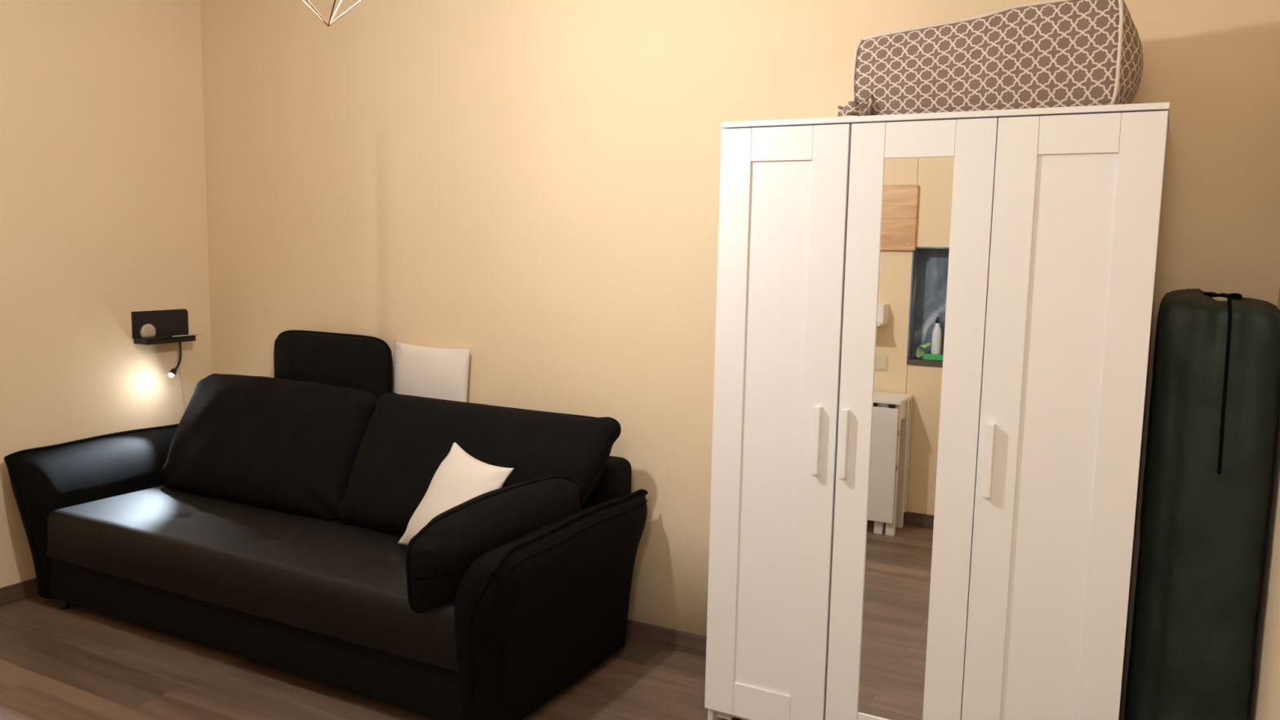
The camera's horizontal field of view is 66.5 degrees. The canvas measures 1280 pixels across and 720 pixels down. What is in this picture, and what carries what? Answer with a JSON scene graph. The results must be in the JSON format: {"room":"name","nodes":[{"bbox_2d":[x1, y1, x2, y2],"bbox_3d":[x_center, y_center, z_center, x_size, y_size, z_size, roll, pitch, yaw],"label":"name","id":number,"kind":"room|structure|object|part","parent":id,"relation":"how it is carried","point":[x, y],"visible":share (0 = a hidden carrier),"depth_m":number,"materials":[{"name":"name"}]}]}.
{"room":"living room","nodes":[
{"label":"living room","id":0,"kind":"room"},
{"bbox_2d":[0,0,212,587],"bbox_3d":[-2.996,-0.343,3.336,0.150,2.850,3.410,5,8,28],"label":"wall","id":1,"kind":"structure","parent":0,"point":[104,216],"depth_m":4.27,"materials":[{"name":"beige paint"}]},
{"bbox_2d":[0,577,38,606],"bbox_3d":[-2.917,1.034,3.526,0.012,0.075,3.260,5,8,28],"label":"baseboard","id":2,"kind":"structure","parent":1,"relation":"attached to","point":[14,593],"depth_m":4.09,"materials":[{"name":"brown wood"}]},
{"bbox_2d":[131,308,195,411],"bbox_3d":[-2.205,0.052,4.586,0.127,0.566,0.290,5,8,28],"label":"wall lamp","id":3,"kind":"object","parent":1,"relation":"attached to","point":[154,326],"visible":0.99,"depth_m":4.57,"materials":[{"name":"black metal"}]},
{"bbox_3d":[-2.254,-0.172,4.589,0.005,0.124,0.290,5,8,28],"label":"plate","id":4,"kind":"part","parent":3,"relation":"part of","materials":[{"name":"black metal"}]},
{"bbox_2d":[133,333,195,345],"bbox_3d":[-2.217,-0.096,4.558,0.099,0.026,0.252,5,8,28],"label":"shelf","id":5,"kind":"object","parent":3,"relation":"on","point":[140,339],"depth_m":4.52,"materials":[{"name":"black metal"}]},
{"bbox_2d":[172,333,201,337],"bbox_3d":[-2.144,-0.117,4.622,0.006,0.006,0.157,5,8,28],"label":"stick","id":6,"kind":"object","parent":3,"relation":"on","point":[193,334],"visible":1,"depth_m":4.61,"materials":[{"name":"beige"}]},
{"bbox_2d":[0,595,743,719],"bbox_3d":[-1.315,1.349,1.870,4.730,0.100,5.000,5,8,28],"label":"floor","id":7,"kind":"structure","parent":0,"point":[76,662],"depth_m":3.38,"materials":[{"name":"laminate"}]},
{"bbox_2d":[4,423,648,719],"bbox_3d":[-1.266,0.697,3.849,2.534,0.735,1.006,5,8,28],"label":"sofa","id":8,"kind":"object","parent":7,"relation":"on","point":[324,601],"visible":0.71,"depth_m":3.41,"materials":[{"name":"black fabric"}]},
{"bbox_3d":[-2.371,1.000,4.015,0.044,0.050,0.043,5,8,28],"label":"leg","id":9,"kind":"part","parent":8,"relation":"part of","materials":[{"name":"black plastic"}]},
{"bbox_3d":[-2.288,0.639,4.360,0.247,0.599,0.930,5,8,28],"label":"armrest","id":10,"kind":"part","parent":8,"relation":"part of","materials":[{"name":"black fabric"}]},
{"bbox_3d":[-1.269,0.737,3.845,2.190,0.197,0.885,5,8,28],"label":"seat","id":11,"kind":"part","parent":8,"relation":"part of","materials":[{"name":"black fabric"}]},
{"bbox_2d":[161,373,379,519],"bbox_3d":[-1.594,0.346,4.183,1.094,0.520,0.375,5,8,28],"label":"cushion","id":12,"kind":"object","parent":8,"relation":"on","point":[290,446],"visible":0.9,"depth_m":4.03,"materials":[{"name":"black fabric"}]},
{"bbox_2d":[273,329,392,395],"bbox_3d":[-1.374,0.076,4.335,0.702,0.397,0.135,5,8,28],"label":"cushion","id":13,"kind":"object","parent":8,"relation":"on","point":[365,362],"visible":0.57,"depth_m":4.24,"materials":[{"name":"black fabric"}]},
{"bbox_2d":[393,341,470,402],"bbox_3d":[-0.890,0.135,4.133,0.414,0.404,0.095,5,8,28],"label":"throw pillow","id":14,"kind":"object","parent":8,"relation":"on","point":[439,373],"visible":0.48,"depth_m":4.08,"materials":[{"name":"beige fabric"}]},
{"bbox_2d":[397,442,514,545],"bbox_3d":[-0.655,0.518,3.441,0.232,0.388,0.405,-5,9,-41],"label":"throw pillow","id":15,"kind":"object","parent":8,"relation":"on","point":[460,477],"visible":0.67,"depth_m":3.42,"materials":[{"name":"beige fabric"}]},
{"bbox_2d":[337,391,621,535],"bbox_3d":[-0.631,0.427,3.673,1.155,0.507,0.374,5,8,28],"label":"cushion","id":16,"kind":"object","parent":8,"relation":"on","point":[406,438],"visible":0.75,"depth_m":3.62,"materials":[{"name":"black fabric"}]},
{"bbox_2d":[404,475,580,613],"bbox_3d":[-0.455,0.584,3.170,0.697,0.370,0.214,-5,9,-43],"label":"cushion","id":17,"kind":"object","parent":8,"relation":"on","point":[437,557],"visible":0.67,"depth_m":3.00,"materials":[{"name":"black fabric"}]},
{"bbox_3d":[-0.275,0.806,3.288,0.248,0.599,0.930,5,8,28],"label":"armrest","id":18,"kind":"part","parent":8,"relation":"part of","materials":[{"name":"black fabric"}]},
{"bbox_3d":[-1.062,0.610,4.199,2.265,0.635,0.185,5,8,28],"label":"backrest","id":19,"kind":"part","parent":8,"relation":"part of","materials":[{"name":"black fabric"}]},
{"bbox_2d":[704,102,1169,719],"bbox_3d":[0.850,0.260,2.933,1.170,1.901,0.524,5,8,28],"label":"wardrobe","id":20,"kind":"object","parent":7,"relation":"on","point":[933,333],"visible":1,"depth_m":2.68,"materials":[{"name":"white wood"}]},
{"bbox_3d":[0.397,0.224,2.913,0.386,1.802,0.019,5,8,28],"label":"door","id":21,"kind":"part","parent":20,"relation":"part of","materials":[{"name":"white wood"}]},
{"bbox_3d":[0.512,0.233,2.827,0.019,0.198,0.024,5,8,28],"label":"handle","id":22,"kind":"part","parent":20,"relation":"part of","materials":[{"name":"white plastic"}]},
{"bbox_3d":[0.583,0.239,2.789,0.019,0.198,0.024,5,8,28],"label":"handle","id":23,"kind":"part","parent":20,"relation":"part of","materials":[{"name":"white plastic"}]},
{"bbox_2d":[857,156,954,719],"bbox_3d":[0.741,0.247,2.733,0.195,1.610,0.013,5,8,28],"label":"mirror","id":24,"kind":"object","parent":20,"relation":"attached to","point":[911,310],"depth_m":2.72,"materials":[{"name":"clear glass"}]},
{"bbox_3d":[0.742,0.252,2.729,0.384,1.802,0.019,5,8,28],"label":"door","id":25,"kind":"part","parent":20,"relation":"part of","materials":[{"name":"white wood"}]},
{"bbox_3d":[0.874,-0.677,2.833,1.170,0.016,0.500,5,8,28],"label":"panel","id":26,"kind":"part","parent":20,"relation":"part of","materials":[{"name":"white wood"}]},
{"bbox_3d":[0.931,0.268,2.604,0.019,0.198,0.024,5,8,28],"label":"handle","id":27,"kind":"part","parent":20,"relation":"part of","materials":[{"name":"white plastic"}]},
{"bbox_2d":[837,0,1143,116],"bbox_3d":[0.986,-0.813,2.733,0.757,0.285,0.442,5,8,28],"label":"bag","id":28,"kind":"object","parent":20,"relation":"on","point":[1054,53],"visible":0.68,"depth_m":2.53,"materials":[{"name":"fabric"}]},
{"bbox_3d":[1.084,0.281,2.547,0.388,1.802,0.019,5,8,28],"label":"door","id":29,"kind":"part","parent":20,"relation":"part of","materials":[{"name":"white wood"}]},
{"bbox_2d":[1124,288,1279,719],"bbox_3d":[1.498,0.537,2.626,0.283,1.449,0.430,5,8,28],"label":"drawstring bag","id":30,"kind":"object","parent":7,"relation":"on","point":[1215,396],"visible":1,"depth_m":2.44,"materials":[{"name":"green fabric"}]},
{"bbox_2d":[200,0,1279,719],"bbox_3d":[-0.138,-0.342,3.817,4.730,2.850,0.160,5,8,28],"label":"wall","id":31,"kind":"structure","parent":0,"point":[530,187],"depth_m":3.77,"materials":[{"name":"beige paint"}]},
{"bbox_2d":[626,619,706,657],"bbox_3d":[-0.203,1.043,3.912,4.406,0.075,0.014,5,8,28],"label":"baseboard","id":32,"kind":"structure","parent":31,"relation":"attached to","point":[691,643],"depth_m":3.74,"materials":[{"name":"brown wood"}]},
{"bbox_2d":[1248,285,1279,719],"bbox_3d":[0.730,0.052,0.625,0.150,2.850,4.700,5,8,28],"label":"wall","id":33,"kind":"structure","parent":0,"point":[1264,692],"depth_m":2.39,"materials":[{"name":"beige paint"}]},
{"bbox_3d":[-1.256,-1.580,1.526,4.730,0.100,5.000,5,8,28],"label":"ceiling","id":34,"kind":"structure","parent":0,"visible":0},
{"bbox_2d":[302,0,362,26],"bbox_3d":[-0.737,-1.192,2.249,0.312,0.818,0.314,5,8,28],"label":"pendant lamp","id":35,"kind":"object","parent":34,"relation":"hanging from","point":[329,24],"visible":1,"depth_m":2.30,"materials":[{"name":"white metal"}]}
]}

